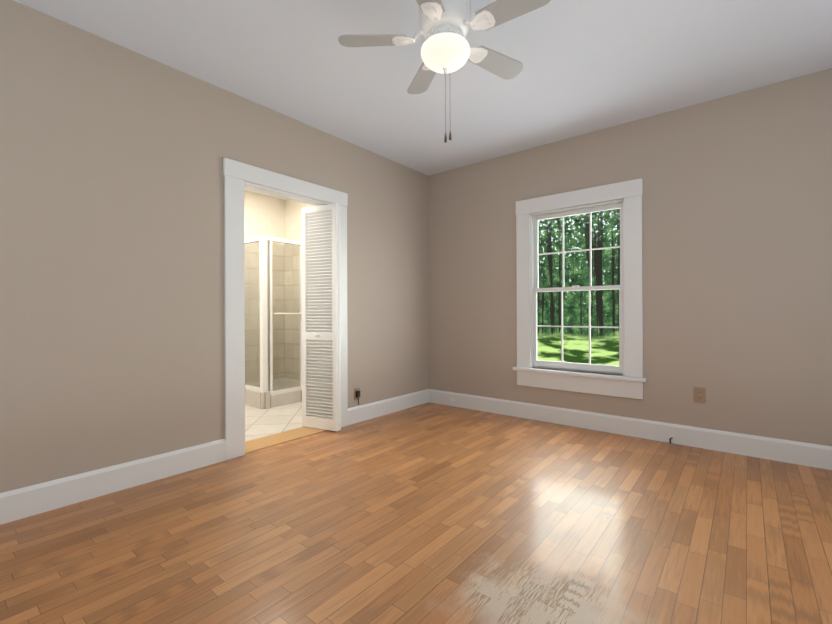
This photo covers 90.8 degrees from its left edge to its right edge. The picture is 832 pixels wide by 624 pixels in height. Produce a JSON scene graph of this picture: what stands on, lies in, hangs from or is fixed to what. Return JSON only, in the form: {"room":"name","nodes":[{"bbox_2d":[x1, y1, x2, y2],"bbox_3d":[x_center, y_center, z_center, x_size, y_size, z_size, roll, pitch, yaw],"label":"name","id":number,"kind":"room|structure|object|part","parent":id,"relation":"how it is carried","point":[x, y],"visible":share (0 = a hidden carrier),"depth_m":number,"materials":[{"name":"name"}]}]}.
{"room":"empty bedroom","nodes":[
{"label":"empty bedroom","id":0,"kind":"room"},
{"bbox_2d":[0,0,428,492],"bbox_3d":[-1.353,-0.269,3.055,0.120,2.650,4.853,0,0,39],"label":"wall","id":1,"kind":"structure","parent":0,"point":[112,155],"depth_m":2.50,"materials":[{"name":"beige paint"}]},
{"bbox_2d":[0,439,225,524],"bbox_3d":[-2.043,0.982,2.084,0.018,0.152,2.170,0,0,39],"label":"baseboard","id":2,"kind":"structure","parent":1,"relation":"attached to","point":[21,503],"depth_m":2.37,"materials":[{"name":"white paint"}]},
{"bbox_2d":[223,157,347,459],"bbox_3d":[-1.059,-0.022,3.418,0.168,2.155,1.157,0,0,39],"label":"door frame","id":3,"kind":"structure","parent":1,"relation":"attached to","point":[236,174],"depth_m":3.01,"materials":[{"name":"white paint"}]},
{"bbox_2d":[301,203,340,430],"bbox_3d":[-0.870,0.048,3.675,0.399,2.014,0.106,0,0,26],"label":"door","id":4,"kind":"structure","parent":1,"relation":"in","point":[321,365],"depth_m":3.67,"materials":[{"name":"white paint"}]},
{"bbox_2d":[354,387,359,404],"bbox_3d":[-0.555,0.804,3.917,0.030,0.157,0.072,0,0,39],"label":"wall jack","id":5,"kind":"object","parent":1,"relation":"attached to","point":[356,393],"visible":1,"depth_m":3.91,"materials":[{"name":"beige plastic"}]},
{"bbox_2d":[348,389,427,424],"bbox_3d":[-0.250,0.977,4.303,0.018,0.152,1.245,0,0,39],"label":"baseboard","id":6,"kind":"structure","parent":1,"relation":"attached to","point":[368,411],"depth_m":4.21,"materials":[{"name":"white paint"}]},
{"bbox_2d":[244,191,285,379],"bbox_3d":[-2.707,-0.262,4.880,0.120,2.650,2.790,0,0,39],"label":"wall","id":7,"kind":"structure","parent":0,"point":[264,215],"depth_m":5.69,"materials":[{"name":"paint"}]},
{"bbox_2d":[285,199,323,379],"bbox_3d":[-1.012,-0.268,5.228,2.079,2.650,0.120,0,0,39],"label":"wall","id":8,"kind":"structure","parent":0,"point":[292,219],"depth_m":5.72,"materials":[{"name":"paint"}]},
{"bbox_2d":[0,401,831,623],"bbox_3d":[-0.698,1.099,2.529,5.950,0.108,4.613,0,0,39],"label":"floor","id":9,"kind":"structure","parent":0,"point":[430,513],"depth_m":1.93,"materials":[{"name":"brown wood"}]},
{"bbox_2d":[244,235,321,408],"bbox_3d":[-1.766,0.110,5.146,0.994,1.900,0.944,0,0,39],"label":"shower enclosure","id":10,"kind":"object","parent":9,"relation":"on","point":[262,391],"visible":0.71,"depth_m":4.66,"materials":[{"name":"glass"}]},
{"bbox_2d":[14,0,831,199],"bbox_3d":[-0.709,-1.647,2.532,6.190,0.100,4.853,0,0,39],"label":"ceiling","id":11,"kind":"structure","parent":0,"point":[589,66],"depth_m":2.61,"materials":[{"name":"white paint"}]},
{"bbox_2d":[338,0,550,142],"bbox_3d":[0.179,-1.225,2.030,0.990,0.751,1.029,0,0,39],"label":"fan","id":12,"kind":"object","parent":11,"relation":"hanging from","point":[445,25],"visible":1,"depth_m":2.00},
{"bbox_3d":[0.146,-1.274,2.052,0.244,0.106,0.244,0,0,39],"label":"light globe","id":13,"kind":"part","parent":12,"relation":"part of","materials":[{"name":"beige glass"}]},
{"bbox_2d":[428,68,831,445],"bbox_3d":[1.686,-0.280,3.642,3.870,2.650,0.120,0,0,39],"label":"wall","id":14,"kind":"structure","parent":0,"point":[737,247],"depth_m":3.17,"materials":[{"name":"beige paint"}]},
{"bbox_2d":[513,178,646,399],"bbox_3d":[1.478,-0.189,3.795,1.175,1.830,0.205,0,0,39],"label":"window","id":15,"kind":"structure","parent":14,"relation":"in","point":[628,381],"depth_m":3.70,"materials":[{"name":"white paint"}]},
{"bbox_3d":[1.484,-0.210,3.801,0.807,1.470,0.068,0,0,39],"label":"window sash","id":16,"kind":"part","parent":15,"relation":"part of","materials":[{"name":"white wood"}]},
{"bbox_2d":[428,389,831,469],"bbox_3d":[1.589,0.969,3.634,3.720,0.152,0.018,0,0,39],"label":"baseboard","id":17,"kind":"structure","parent":14,"relation":"attached to","point":[794,452],"depth_m":3.33,"materials":[{"name":"white paint"}]},
{"bbox_2d":[694,387,705,402],"bbox_3d":[2.184,0.638,3.159,0.075,0.118,0.010,0,0,39],"label":"outlet","id":18,"kind":"object","parent":14,"relation":"attached to","point":[699,394],"visible":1,"depth_m":3.15,"materials":[{"name":"beige plastic"}]},
{"label":"outside","id":19,"kind":"structure","parent":0,"visible":0},
{"bbox_2d":[537,209,619,365],"bbox_3d":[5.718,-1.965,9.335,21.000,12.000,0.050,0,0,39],"label":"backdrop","id":20,"kind":"structure","parent":19,"point":[580,264],"depth_m":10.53,"materials":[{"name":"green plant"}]}
]}

